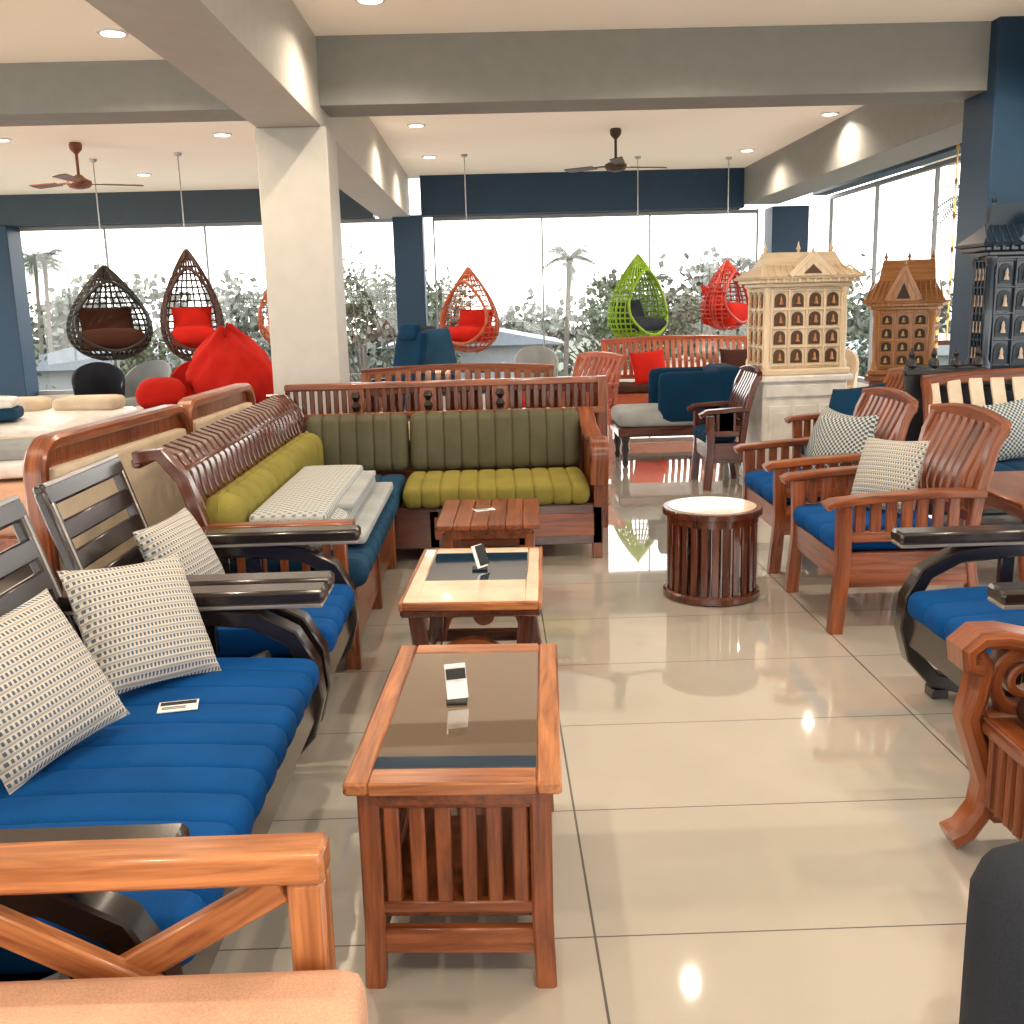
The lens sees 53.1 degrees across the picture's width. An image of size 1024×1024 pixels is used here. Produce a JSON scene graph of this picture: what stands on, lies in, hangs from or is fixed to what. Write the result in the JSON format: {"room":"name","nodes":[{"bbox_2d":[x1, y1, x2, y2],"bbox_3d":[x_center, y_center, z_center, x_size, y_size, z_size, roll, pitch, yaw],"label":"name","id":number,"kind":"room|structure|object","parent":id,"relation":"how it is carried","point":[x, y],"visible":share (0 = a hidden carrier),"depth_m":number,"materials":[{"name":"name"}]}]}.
{"room":"store","nodes":[
{"label":"store","id":0,"kind":"room"},
{"bbox_2d":[0,0,258,194],"bbox_3d":[-5.537,-2.465,4.683,7.820,0.110,18.600,-2,12,-1],"label":"ceiling","id":1,"kind":"structure","parent":0,"point":[31,31],"depth_m":9.64,"materials":[{"name":"white paint"}]},
{"bbox_2d":[0,138,11,141],"bbox_3d":[-4.645,-3.384,9.313,0.180,0.014,0.180,-2,12,-1],"label":"recessed light","id":2,"kind":"object","parent":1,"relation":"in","point":[1,139],"depth_m":9.30,"materials":[{"name":"white plastic"}]},
{"bbox_2d":[29,142,143,189],"bbox_3d":[-3.993,-3.269,9.679,0.997,0.420,1.067,-8,13,-29],"label":"ceiling fan","id":3,"kind":"object","parent":1,"relation":"hanging from","point":[78,181],"depth_m":9.63,"materials":[{"name":"brown metal"}]},
{"bbox_2d":[96,28,128,37],"bbox_3d":[-2.271,-2.723,5.823,0.180,0.014,0.180,-2,12,-1],"label":"recessed light","id":4,"kind":"object","parent":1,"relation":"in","point":[106,32],"depth_m":5.80,"materials":[{"name":"white plastic"}]},
{"bbox_2d":[136,173,151,175],"bbox_3d":[-4.302,-3.942,11.962,0.180,0.014,0.180,-2,12,-1],"label":"recessed light","id":5,"kind":"object","parent":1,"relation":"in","point":[139,174],"depth_m":11.91,"materials":[{"name":"white plastic"}]},
{"bbox_2d":[212,132,231,136],"bbox_3d":[-2.646,-3.443,9.343,0.180,0.014,0.180,-2,12,-1],"label":"recessed light","id":6,"kind":"object","parent":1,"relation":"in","point":[219,134],"depth_m":9.30,"materials":[{"name":"white plastic"}]},
{"bbox_2d":[38,379,634,410],"bbox_3d":[-2.574,-1.633,14.621,14.000,0.300,0.160,-2,12,-1],"label":"wall","id":7,"kind":"structure","parent":0,"point":[53,397],"depth_m":14.52,"materials":[{"name":"paint"}]},
{"bbox_2d":[19,218,391,394],"bbox_3d":[-4.207,-2.859,14.333,5.522,2.300,0.080,-2,12,-1],"label":"window","id":8,"kind":"structure","parent":7,"relation":"in","point":[218,224],"depth_m":14.08,"materials":[{"name":"white metal"}]},
{"bbox_2d":[432,209,758,379],"bbox_3d":[1.190,-3.018,14.416,4.522,2.300,0.080,-2,12,-1],"label":"window","id":9,"kind":"structure","parent":7,"relation":"in","point":[739,211],"depth_m":14.18,"materials":[{"name":"white metal"}]},
{"bbox_2d":[0,404,1021,1023],"bbox_3d":[-1.568,0.481,5.274,16.000,0.100,19.400,-2,12,-1],"label":"floor","id":10,"kind":"structure","parent":0,"point":[752,802],"depth_m":2.95,"materials":[{"name":"tile"}]},
{"bbox_2d":[0,436,37,551],"bbox_3d":[-3.052,-0.074,6.354,1.500,0.625,1.800,-2,12,-1],"label":"bed","id":11,"kind":"object","parent":10,"relation":"on","point":[13,486],"visible":0.02,"depth_m":5.53,"materials":[{"name":"brown wood"}]},
{"bbox_2d":[0,437,35,478],"bbox_3d":[-2.853,-0.328,5.999,0.700,0.204,0.500,-5,12,-16],"label":"bedding","id":12,"kind":"object","parent":11,"relation":"on","point":[12,450],"visible":0.16,"depth_m":5.78,"materials":[{"name":"white fabric"}]},
{"bbox_2d":[0,225,38,396],"bbox_3d":[-7.147,-2.585,14.122,0.880,2.600,0.450,-2,12,-1],"label":"column","id":13,"kind":"structure","parent":10,"relation":"on","point":[18,370],"depth_m":14.00,"materials":[{"name":"paint"}]},
{"bbox_2d":[0,394,138,436],"bbox_3d":[-4.258,-0.611,8.975,1.500,0.675,1.900,-2,12,-1],"label":"bed","id":14,"kind":"object","parent":10,"relation":"on","point":[39,418],"visible":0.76,"depth_m":9.22,"materials":[{"name":"white fabric"}]},
{"bbox_2d":[0,396,23,420],"bbox_3d":[-4.359,-0.861,8.512,0.500,0.204,0.400,-5,12,-16],"label":"bedding","id":15,"kind":"object","parent":14,"relation":"on","point":[10,410],"visible":1,"depth_m":8.40,"materials":[{"name":"blue fabric"}]},
{"bbox_2d":[71,362,124,396],"bbox_3d":[-4.624,-1.232,11.518,0.557,0.883,0.510,-6,12,-20],"label":"tub chair","id":16,"kind":"object","parent":10,"relation":"on","point":[94,378],"visible":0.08,"depth_m":11.64,"materials":[{"name":"black fabric"}]},
{"bbox_2d":[23,404,192,592],"bbox_3d":[-1.750,0.066,4.623,0.200,0.985,1.450,0,12,5],"label":"sofa","id":17,"kind":"object","parent":10,"relation":"on","point":[49,456],"visible":0.43,"depth_m":4.35,"materials":[{"name":"brown wood"}]},
{"bbox_2d":[121,360,171,406],"bbox_3d":[-4.114,-1.267,11.625,0.557,0.883,0.510,0,12,9],"label":"tub chair","id":18,"kind":"object","parent":10,"relation":"on","point":[141,372],"visible":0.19,"depth_m":11.72,"materials":[{"name":"grey fabric"}]},
{"bbox_2d":[0,494,327,981],"bbox_3d":[-0.996,0.536,2.387,0.910,0.933,1.570,-2,12,-1],"label":"sofa","id":19,"kind":"object","parent":10,"relation":"on","point":[226,765],"visible":0.61,"depth_m":2.37,"materials":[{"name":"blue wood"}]},
{"bbox_2d":[0,589,129,794],"bbox_3d":[-1.115,0.402,2.367,0.226,0.362,0.398,3,12,20],"label":"throw pillow","id":20,"kind":"object","parent":19,"relation":"on","point":[54,694],"visible":1,"depth_m":2.33,"materials":[{"name":"fabric"}]},
{"bbox_2d":[57,554,221,694],"bbox_3d":[-1.025,0.307,2.840,0.237,0.346,0.394,8,15,39],"label":"throw pillow","id":21,"kind":"object","parent":19,"relation":"on","point":[142,624],"visible":0.96,"depth_m":2.77,"materials":[{"name":"fabric"}]},
{"bbox_2d":[157,699,198,713],"bbox_3d":[-0.867,0.504,2.659,0.100,0.004,0.070,-4,12,-13],"label":"price card","id":22,"kind":"object","parent":19,"relation":"on","point":[192,704],"visible":1,"depth_m":2.65,"materials":[{"name":"white paper"}]},
{"bbox_2d":[171,361,194,395],"bbox_3d":[-3.569,-1.283,11.633,0.557,0.883,0.510,-2,12,-1],"label":"tub chair","id":23,"kind":"object","parent":10,"relation":"on","point":[179,372],"visible":0.04,"depth_m":11.71,"materials":[{"name":"red fabric"}]},
{"bbox_2d":[0,832,367,1023],"bbox_3d":[-0.808,0.788,1.044,1.210,0.955,1.130,-2,12,-1],"label":"wooden armchair","id":24,"kind":"object","parent":10,"relation":"on","point":[270,871],"visible":1,"depth_m":1.51,"materials":[{"name":"brown wood"}]},
{"bbox_2d":[32,453,360,722],"bbox_3d":[-1.022,0.291,3.572,0.910,0.933,0.780,-2,12,-1],"label":"armchair","id":25,"kind":"object","parent":10,"relation":"on","point":[331,628],"visible":0.4,"depth_m":3.49,"materials":[{"name":"brown wood"}]},
{"bbox_2d":[133,508,224,574],"bbox_3d":[-1.172,0.162,3.634,0.192,0.302,0.321,1,12,13],"label":"throw pillow","id":26,"kind":"object","parent":25,"relation":"on","point":[181,534],"visible":0.6,"depth_m":3.57,"materials":[{"name":"fabric"}]},
{"bbox_2d":[178,383,255,431],"bbox_3d":[-1.710,-0.223,6.015,0.200,0.985,1.250,-1,12,2],"label":"headboard","id":27,"kind":"object","parent":10,"relation":"on","point":[206,408],"visible":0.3,"depth_m":5.83,"materials":[{"name":"brown wood"}]},
{"bbox_2d":[255,126,349,421],"bbox_3d":[-1.402,-1.267,7.082,0.490,2.580,0.470,-2,12,-1],"label":"column","id":28,"kind":"structure","parent":10,"relation":"on","point":[298,167],"depth_m":6.79,"materials":[{"name":"paint"}]},
{"bbox_2d":[131,375,608,669],"bbox_3d":[-0.424,-0.094,5.272,2.120,0.972,2.580,-2,12,-1],"label":"sectional sofa","id":29,"kind":"object","parent":10,"relation":"on","point":[224,470],"visible":0.79,"depth_m":5.80,"materials":[{"name":"brown wood"}]},
{"bbox_2d":[249,465,392,551],"bbox_3d":[-0.862,-0.057,4.841,0.470,0.187,1.440,-2,12,-1],"label":"cushions","id":30,"kind":"object","parent":29,"relation":"on","point":[322,492],"visible":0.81,"depth_m":4.61,"materials":[{"name":"fabric"}]},
{"bbox_2d":[372,323,427,405],"bbox_3d":[-1.227,-1.306,10.551,0.654,1.240,0.620,-11,15,-40],"label":"office chair","id":31,"kind":"object","parent":10,"relation":"on","point":[411,344],"visible":0.41,"depth_m":10.53,"materials":[{"name":"blue fabric"}]},
{"bbox_2d":[392,215,427,408],"bbox_3d":[-1.380,-2.755,14.211,0.430,2.600,0.450,-2,12,-1],"label":"column","id":32,"kind":"structure","parent":10,"relation":"on","point":[408,232],"depth_m":13.89,"materials":[{"name":"paint"}]},
{"bbox_2d":[420,326,435,380],"bbox_3d":[-1.013,-1.718,12.725,0.620,1.155,0.654,-8,14,-30],"label":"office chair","id":33,"kind":"object","parent":10,"relation":"on","point":[422,328],"visible":0.04,"depth_m":12.83,"materials":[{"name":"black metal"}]},
{"bbox_2d":[342,643,561,988],"bbox_3d":[-0.104,0.705,2.554,0.450,0.492,0.860,-1,12,2],"label":"coffee table","id":34,"kind":"object","parent":10,"relation":"on","point":[455,802],"visible":0.98,"depth_m":2.19,"materials":[{"name":"brown wood"}]},
{"bbox_2d":[444,663,468,704],"bbox_3d":[-0.136,0.419,2.504,0.059,0.090,0.050,-2,12,-1],"label":"stand","id":35,"kind":"object","parent":34,"relation":"on","point":[455,674],"visible":1,"depth_m":2.50,"materials":[{"name":"white"}]},
{"bbox_2d":[423,328,484,395],"bbox_3d":[-0.599,-1.484,11.544,0.654,1.155,0.620,5,13,28],"label":"office chair","id":36,"kind":"object","parent":10,"relation":"on","point":[440,349],"visible":0.38,"depth_m":11.49,"materials":[{"name":"blue fabric"}]},
{"bbox_2d":[361,363,553,439],"bbox_3d":[-0.456,-0.765,8.650,1.710,0.921,0.863,-2,12,-1],"label":"sofa","id":37,"kind":"object","parent":10,"relation":"on","point":[367,375],"visible":0.19,"depth_m":8.94,"materials":[{"name":"brown wood"}]},
{"bbox_2d":[398,547,542,646],"bbox_3d":[-0.128,0.444,3.970,0.500,0.435,0.800,-1,12,2],"label":"coffee table","id":38,"kind":"object","parent":10,"relation":"on","point":[443,585],"visible":0.68,"depth_m":3.76,"materials":[{"name":"beige wood"}]},
{"bbox_2d":[471,544,489,570],"bbox_3d":[-0.122,0.175,3.969,0.070,0.094,0.074,-2,12,-1],"label":"stand","id":39,"kind":"object","parent":38,"relation":"on","point":[479,551],"visible":1,"depth_m":3.96,"materials":[{"name":"white"}]},
{"bbox_2d":[364,384,597,434],"bbox_3d":[-0.221,-0.454,7.016,1.670,0.961,0.803,-2,12,-1],"label":"sofa","id":40,"kind":"object","parent":10,"relation":"on","point":[571,385],"visible":0.04,"depth_m":6.60,"materials":[{"name":"brown wood"}]},
{"bbox_2d":[435,498,539,617],"bbox_3d":[-0.101,0.216,5.006,0.478,0.451,0.620,-1,12,1],"label":"wooden side table","id":41,"kind":"object","parent":10,"relation":"on","point":[519,517],"visible":0.58,"depth_m":4.76,"materials":[{"name":"brown wood"}]},
{"bbox_2d":[472,507,495,511],"bbox_3d":[-0.137,-0.014,4.999,0.100,0.004,0.070,-6,13,-20],"label":"price card","id":42,"kind":"object","parent":41,"relation":"on","point":[483,508],"visible":1,"depth_m":4.99,"materials":[{"name":"white paper"}]},
{"bbox_2d":[514,345,558,377],"bbox_3d":[0.306,-1.620,12.771,0.557,0.883,0.510,-2,12,-1],"label":"tub chair","id":43,"kind":"object","parent":10,"relation":"on","point":[535,354],"visible":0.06,"depth_m":12.89,"materials":[{"name":"grey fabric"}]},
{"bbox_2d":[522,351,624,423],"bbox_3d":[0.586,-1.153,10.414,0.863,0.911,0.810,-8,14,-30],"label":"bench","id":44,"kind":"object","parent":10,"relation":"on","point":[613,385],"visible":0.23,"depth_m":10.38,"materials":[{"name":"wood"}]},
{"bbox_2d":[600,335,746,424],"bbox_3d":[2.016,-1.598,12.208,1.860,0.981,0.863,-2,12,-1],"label":"bench","id":45,"kind":"object","parent":10,"relation":"on","point":[628,392],"visible":0.3,"depth_m":12.47,"materials":[{"name":"brown wood"}]},
{"bbox_2d":[629,349,665,384],"bbox_3d":[1.616,-1.699,12.042,0.442,0.412,0.223,-4,12,-10],"label":"throw pillow","id":46,"kind":"object","parent":45,"relation":"on","point":[642,363],"visible":0.77,"depth_m":11.99,"materials":[{"name":"red fabric"}]},
{"bbox_2d":[719,349,746,366],"bbox_3d":[2.665,-1.730,12.058,0.420,0.381,0.221,-2,12,-1],"label":"throw pillow","id":47,"kind":"object","parent":45,"relation":"on","point":[738,357],"visible":0.34,"depth_m":12.02,"materials":[{"name":"brown fabric"}]},
{"bbox_2d":[610,363,740,466],"bbox_3d":[1.484,-0.881,9.144,1.150,0.840,0.700,-2,12,-1],"label":"chaise","id":48,"kind":"object","parent":10,"relation":"on","point":[671,390],"visible":0.61,"depth_m":8.82,"materials":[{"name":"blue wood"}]},
{"bbox_2d":[662,496,762,606],"bbox_3d":[0.979,0.186,5.023,0.480,0.449,0.480,-2,12,-1],"label":"side table","id":49,"kind":"object","parent":10,"relation":"on","point":[690,520],"visible":1,"depth_m":4.87,"materials":[{"name":"brown wood"}]},
{"bbox_2d":[686,365,761,490],"bbox_3d":[1.633,-0.668,7.915,0.483,0.921,0.570,-2,12,-1],"label":"wooden armchair","id":50,"kind":"object","parent":10,"relation":"on","point":[714,438],"visible":1,"depth_m":7.70,"materials":[{"name":"brown wood"}]},
{"bbox_2d":[764,205,808,252],"bbox_3d":[3.797,-2.907,14.290,0.530,2.600,0.450,-2,12,-1],"label":"column","id":51,"kind":"structure","parent":10,"relation":"on","point":[784,226],"depth_m":13.89,"materials":[{"name":"paint"}]},
{"bbox_2d":[733,241,865,475],"bbox_3d":[2.205,-1.163,7.973,0.820,1.830,0.630,-2,12,-5],"label":"shrine","id":52,"kind":"object","parent":10,"relation":"on","point":[797,322],"visible":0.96,"depth_m":7.74,"materials":[{"name":"white paint"}]},
{"bbox_2d":[733,387,918,573],"bbox_3d":[1.701,-0.208,5.662,0.803,0.931,0.730,-2,12,-1],"label":"wooden armchair","id":53,"kind":"object","parent":10,"relation":"on","point":[896,408],"visible":0.54,"depth_m":5.42,"materials":[{"name":"brown wood"}]},
{"bbox_2d":[804,406,856,456],"bbox_3d":[1.800,-0.404,5.818,0.202,0.361,0.359,-2,12,-1],"label":"throw pillow","id":54,"kind":"object","parent":53,"relation":"on","point":[826,411],"visible":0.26,"depth_m":5.85,"materials":[{"name":"fabric"}]},
{"bbox_2d":[812,414,879,468],"bbox_3d":[1.776,-0.339,5.504,0.198,0.387,0.410,-9,14,-33],"label":"throw pillow","id":55,"kind":"object","parent":53,"relation":"on","point":[836,435],"visible":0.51,"depth_m":5.44,"materials":[{"name":"fabric"}]},
{"bbox_2d":[784,367,903,466],"bbox_3d":[2.334,-0.495,6.944,0.783,0.941,0.750,-2,12,-1],"label":"wooden armchair","id":56,"kind":"object","parent":10,"relation":"on","point":[894,378],"visible":0.03,"depth_m":7.21,"materials":[{"name":"brown wood"}]},
{"bbox_2d":[829,383,885,415],"bbox_3d":[2.277,-0.653,6.859,0.237,0.430,0.464,-10,15,-37],"label":"throw pillow","id":57,"kind":"object","parent":56,"relation":"on","point":[844,401],"visible":0.29,"depth_m":6.85,"materials":[{"name":"blue fabric"}]},
{"bbox_2d":[845,348,858,388],"bbox_3d":[3.313,-1.262,10.659,0.557,0.883,0.510,5,13,27],"label":"tub chair","id":58,"kind":"object","parent":10,"relation":"on","point":[851,357],"visible":0.11,"depth_m":10.62,"materials":[{"name":"beige fabric"}]},
{"bbox_2d":[779,403,1010,634],"bbox_3d":[1.702,-0.008,4.672,0.783,0.941,0.730,-2,12,-1],"label":"wooden armchair","id":59,"kind":"object","parent":10,"relation":"on","point":[854,546],"visible":0.81,"depth_m":4.39,"materials":[{"name":"brown wood"}]},
{"bbox_2d":[851,436,929,512],"bbox_3d":[1.724,-0.171,4.700,0.193,0.341,0.356,-9,14,-33],"label":"throw pillow","id":60,"kind":"object","parent":59,"relation":"on","point":[884,465],"visible":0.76,"depth_m":4.63,"materials":[{"name":"fabric"}]},
{"bbox_2d":[862,249,951,385],"bbox_3d":[3.441,-1.378,8.977,0.680,1.780,0.610,4,13,26],"label":"shrine","id":61,"kind":"object","parent":10,"relation":"on","point":[906,302],"visible":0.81,"depth_m":8.75,"materials":[{"name":"brown wood"}]},
{"bbox_2d":[903,346,986,514],"bbox_3d":[2.726,-0.507,6.516,0.520,1.070,0.070,-2,12,-1],"label":"headboard","id":62,"kind":"object","parent":10,"relation":"on","point":[912,373],"visible":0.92,"depth_m":6.42,"materials":[{"name":"black painted wood"}]},
{"bbox_2d":[891,524,1023,704],"bbox_3d":[1.813,0.277,3.283,0.910,0.933,0.820,-2,12,-1],"label":"armchair","id":63,"kind":"object","parent":10,"relation":"on","point":[923,621],"visible":0.67,"depth_m":3.56,"materials":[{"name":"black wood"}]},
{"bbox_2d":[920,368,1023,508],"bbox_3d":[3.298,-0.347,6.059,1.510,0.961,0.863,-2,12,-1],"label":"sofa","id":64,"kind":"object","parent":10,"relation":"on","point":[930,383],"visible":0.17,"depth_m":6.33,"materials":[{"name":"brown wood"}]},
{"bbox_2d":[980,398,1023,460],"bbox_3d":[2.895,-0.475,6.021,0.381,0.367,0.196,-4,12,-12],"label":"throw pillow","id":65,"kind":"object","parent":64,"relation":"on","point":[1013,411],"visible":0.4,"depth_m":5.96,"materials":[{"name":"fabric"}]},
{"bbox_2d":[939,621,1023,848],"bbox_3d":[1.554,0.453,2.302,0.840,1.000,0.780,-2,12,-1],"label":"armchair","id":66,"kind":"object","parent":10,"relation":"on","point":[995,764],"visible":0.99,"depth_m":2.60,"materials":[{"name":"brown wood"}]},
{"bbox_2d":[948,16,1023,364],"bbox_3d":[3.446,-1.650,6.985,0.710,3.120,0.470,-2,12,-1],"label":"column","id":67,"kind":"structure","parent":10,"relation":"on","point":[992,149],"depth_m":6.66,"materials":[{"name":"paint"}]},
{"bbox_2d":[953,192,1023,513],"bbox_3d":[3.290,-1.018,6.617,0.780,2.040,0.430,-2,12,-1],"label":"shrine","id":68,"kind":"object","parent":10,"relation":"on","point":[996,250],"visible":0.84,"depth_m":6.45,"materials":[{"name":"paint"}]},
{"bbox_2d":[959,841,1023,1023],"bbox_3d":[1.173,0.714,1.214,0.880,0.950,1.020,-2,12,-1],"label":"upholstered armchair","id":69,"kind":"object","parent":10,"relation":"on","point":[992,989],"visible":1,"depth_m":1.57,"materials":[{"name":"fabric"}]},
{"bbox_2d":[959,471,1023,581],"bbox_3d":[2.647,0.114,5.034,0.750,0.500,0.850,-2,12,-1],"label":"table","id":70,"kind":"object","parent":10,"relation":"on","point":[1006,488],"visible":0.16,"depth_m":4.87,"materials":[{"name":"brown wood"}]},
{"bbox_3d":[-2.562,-0.665,9.204,1.300,0.600,1.700,-2,12,-1],"label":"bed","id":71,"kind":"object","parent":10,"relation":"on","visible":0},
{"bbox_2d":[135,377,187,408],"bbox_3d":[-2.965,-1.008,8.665,0.420,0.268,0.400,-5,12,-18],"label":"floor cushion","id":72,"kind":"object","parent":71,"relation":"on","point":[157,391],"visible":0.79,"depth_m":8.50,"materials":[{"name":"fabric"}]},
{"bbox_2d":[185,323,273,403],"bbox_3d":[-2.401,-1.285,8.879,0.800,0.698,0.737,-2,12,-1],"label":"bean bag","id":73,"kind":"object","parent":71,"relation":"on","point":[228,356],"visible":0.75,"depth_m":8.68,"materials":[{"name":"fabric"}]},
{"bbox_2d":[292,0,1023,178],"bbox_3d":[-1.650,-2.671,4.622,16.000,0.100,19.400,-2,12,-1],"label":"ceiling","id":74,"kind":"structure","parent":0,"point":[497,143],"depth_m":9.54,"materials":[{"name":"paint"}]},
{"bbox_2d":[66,159,152,360],"bbox_3d":[-4.368,-2.669,10.930,0.888,2.083,0.632,-8,14,-30],"label":"hanging egg chair","id":75,"kind":"object","parent":74,"relation":"hanging from","point":[111,329],"visible":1,"depth_m":10.95,"materials":[{"name":"black wicker"}]},
{"bbox_2d":[0,60,246,126],"bbox_3d":[-5.574,-2.664,6.684,7.820,0.310,0.420,-2,12,-1],"label":"ceiling beam","id":76,"kind":"structure","parent":74,"relation":"attached to","point":[125,91],"depth_m":6.54,"materials":[{"name":"grey paint"}]},
{"bbox_2d":[0,189,375,226],"bbox_3d":[-5.638,-4.119,13.940,7.500,0.400,0.350,-2,12,-1],"label":"ceiling beam","id":77,"kind":"structure","parent":74,"relation":"attached to","point":[228,205],"depth_m":13.78,"materials":[{"name":"paint"}]},
{"bbox_2d":[160,152,224,360],"bbox_3d":[-3.379,-2.627,10.645,0.648,2.101,0.462,-5,12,-16],"label":"hanging egg chair","id":78,"kind":"object","parent":74,"relation":"hanging from","point":[192,326],"visible":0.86,"depth_m":10.66,"materials":[{"name":"brown wicker"}]},
{"bbox_2d":[85,0,409,218],"bbox_3d":[-1.409,-2.385,4.788,0.420,0.540,18.600,-2,12,-1],"label":"ceiling beam","id":79,"kind":"structure","parent":74,"relation":"attached to","point":[258,58],"depth_m":5.36,"materials":[{"name":"paint"}]},
{"bbox_2d":[257,289,269,343],"bbox_3d":[-2.565,-2.878,11.636,0.748,2.053,0.529,-2,12,-1],"label":"hanging egg chair","id":80,"kind":"object","parent":74,"relation":"hanging from","point":[260,318],"visible":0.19,"depth_m":11.60,"materials":[{"name":"red wicker"}]},
{"bbox_2d":[355,0,385,4],"bbox_3d":[-0.793,-2.864,5.724,0.180,0.014,0.180,-2,12,-1],"label":"recessed light","id":81,"kind":"object","parent":74,"relation":"in","point":[366,2],"depth_m":5.75,"materials":[{"name":"white plastic"}]},
{"bbox_2d":[407,123,424,127],"bbox_3d":[-0.921,-3.712,9.835,0.180,0.014,0.180,-2,12,-1],"label":"recessed light","id":82,"kind":"object","parent":74,"relation":"in","point":[415,125],"depth_m":9.79,"materials":[{"name":"white plastic"}]},
{"bbox_2d":[422,155,436,157],"bbox_3d":[-0.967,-4.157,11.989,0.180,0.014,0.180,-2,12,-1],"label":"recessed light","id":83,"kind":"object","parent":74,"relation":"in","point":[426,156],"depth_m":11.93,"materials":[{"name":"white plastic"}]},
{"bbox_2d":[439,154,499,352],"bbox_3d":[-0.511,-3.044,12.154,0.768,2.283,0.544,5,13,28],"label":"hanging egg chair","id":84,"kind":"object","parent":74,"relation":"hanging from","point":[475,326],"visible":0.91,"depth_m":12.17,"materials":[{"name":"red wicker"}]},
{"bbox_2d":[419,168,743,217],"bbox_3d":[0.956,-4.372,14.029,4.400,0.520,0.350,-2,12,-1],"label":"ceiling beam","id":85,"kind":"structure","parent":74,"relation":"attached to","point":[667,189],"depth_m":13.86,"materials":[{"name":"paint"}]},
{"bbox_2d":[564,128,666,172],"bbox_3d":[1.159,-3.676,10.399,0.997,0.420,1.067,-5,12,-18],"label":"ceiling fan","id":86,"kind":"object","parent":74,"relation":"hanging from","point":[616,164],"depth_m":10.37,"materials":[{"name":"brown metal"}]},
{"bbox_2d":[607,156,668,344],"bbox_3d":[1.536,-3.227,12.723,0.868,2.262,0.618,-12,16,-42],"label":"hanging egg chair","id":87,"kind":"object","parent":74,"relation":"hanging from","point":[630,318],"visible":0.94,"depth_m":12.69,"materials":[{"name":"wicker"}]},
{"bbox_2d":[316,21,991,116],"bbox_3d":[0.931,-2.918,6.771,4.360,0.420,0.420,-2,12,-1],"label":"ceiling beam","id":88,"kind":"structure","parent":74,"relation":"attached to","point":[923,62],"depth_m":6.57,"materials":[{"name":"grey paint"}]},
{"bbox_2d":[700,157,748,330],"bbox_3d":[2.698,-3.377,12.965,0.560,2.125,0.788,8,15,38],"label":"hanging egg chair","id":89,"kind":"object","parent":74,"relation":"hanging from","point":[717,313],"visible":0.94,"depth_m":12.92,"materials":[{"name":"red wicker"}]},
{"bbox_2d":[739,149,754,151],"bbox_3d":[2.789,-4.288,12.145,0.180,0.014,0.180,-2,12,-1],"label":"recessed light","id":90,"kind":"object","parent":74,"relation":"in","point":[742,150],"depth_m":12.10,"materials":[{"name":"white plastic"}]},
{"bbox_2d":[820,112,838,115],"bbox_3d":[3.039,-3.808,9.798,0.180,0.014,0.180,-2,12,-1],"label":"recessed light","id":91,"kind":"object","parent":74,"relation":"in","point":[824,113],"depth_m":9.77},
{"bbox_2d":[744,103,963,204],"bbox_3d":[3.472,-3.715,10.440,0.500,0.480,7.200,-2,12,-1],"label":"ceiling beam","id":92,"kind":"structure","parent":74,"relation":"attached to","point":[868,139],"depth_m":9.86,"materials":[{"name":"grey paint"}]},
{"bbox_2d":[813,143,961,195],"bbox_3d":[4.400,-2.634,4.861,0.200,0.380,18.600,-2,12,-1],"label":"ceiling beam","id":93,"kind":"structure","parent":74,"relation":"attached to","point":[950,151],"depth_m":11.32,"materials":[{"name":"paint"}]},
{"bbox_2d":[938,144,959,344],"bbox_3d":[3.997,-2.486,8.586,0.500,2.159,1.750,-2,12,-1],"label":"chains","id":94,"kind":"object","parent":74,"relation":"hanging from","point":[941,340],"visible":0.21,"depth_m":9.34,"materials":[{"name":"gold metal"}]},
{"bbox_2d":[856,382,868,387],"bbox_3d":[4.671,0.081,5.428,0.160,0.300,18.800,-2,12,-1],"label":"wall","id":95,"kind":"structure","parent":0,"point":[859,384],"depth_m":12.97,"materials":[{"name":"paint"}]},
{"bbox_2d":[828,155,960,383],"bbox_3d":[4.636,-1.265,5.149,0.080,2.450,18.822,-2,12,-1],"label":"window","id":96,"kind":"structure","parent":95,"relation":"in","point":[937,166],"depth_m":12.47,"materials":[{"name":"white metal"}]},
{"label":"outside","id":97,"kind":"structure","parent":0,"visible":0},
{"bbox_2d":[252,319,950,375],"bbox_3d":[-1.116,-6.606,59.892,260.000,0.200,260.000,-2,12,-1],"label":"ground","id":98,"kind":"structure","parent":97,"point":[571,343],"depth_m":119.63,"materials":[{"name":"green plant"}]},
{"bbox_2d":[23,184,958,375],"bbox_3d":[2.355,-5.702,32.995,39.451,8.765,20.384,6,14,32],"label":"coconut palms","id":99,"kind":"object","parent":98,"relation":"on","point":[33,261],"visible":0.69,"depth_m":32.33,"materials":[{"name":"plant"}]},
{"bbox_2d":[28,245,953,389],"bbox_3d":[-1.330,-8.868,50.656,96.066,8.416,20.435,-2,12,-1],"label":"shrubs","id":100,"kind":"object","parent":98,"relation":"on","point":[60,308],"visible":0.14,"depth_m":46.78,"materials":[{"name":"plant"}]},
{"bbox_2d":[36,328,949,390],"bbox_3d":[-0.499,-2.558,27.548,48.800,4.960,17.800,-2,12,-1],"label":"buildings","id":101,"kind":"structure","parent":98,"relation":"on","point":[59,366],"depth_m":31.50,"materials":[{"name":"concrete"}]}
]}

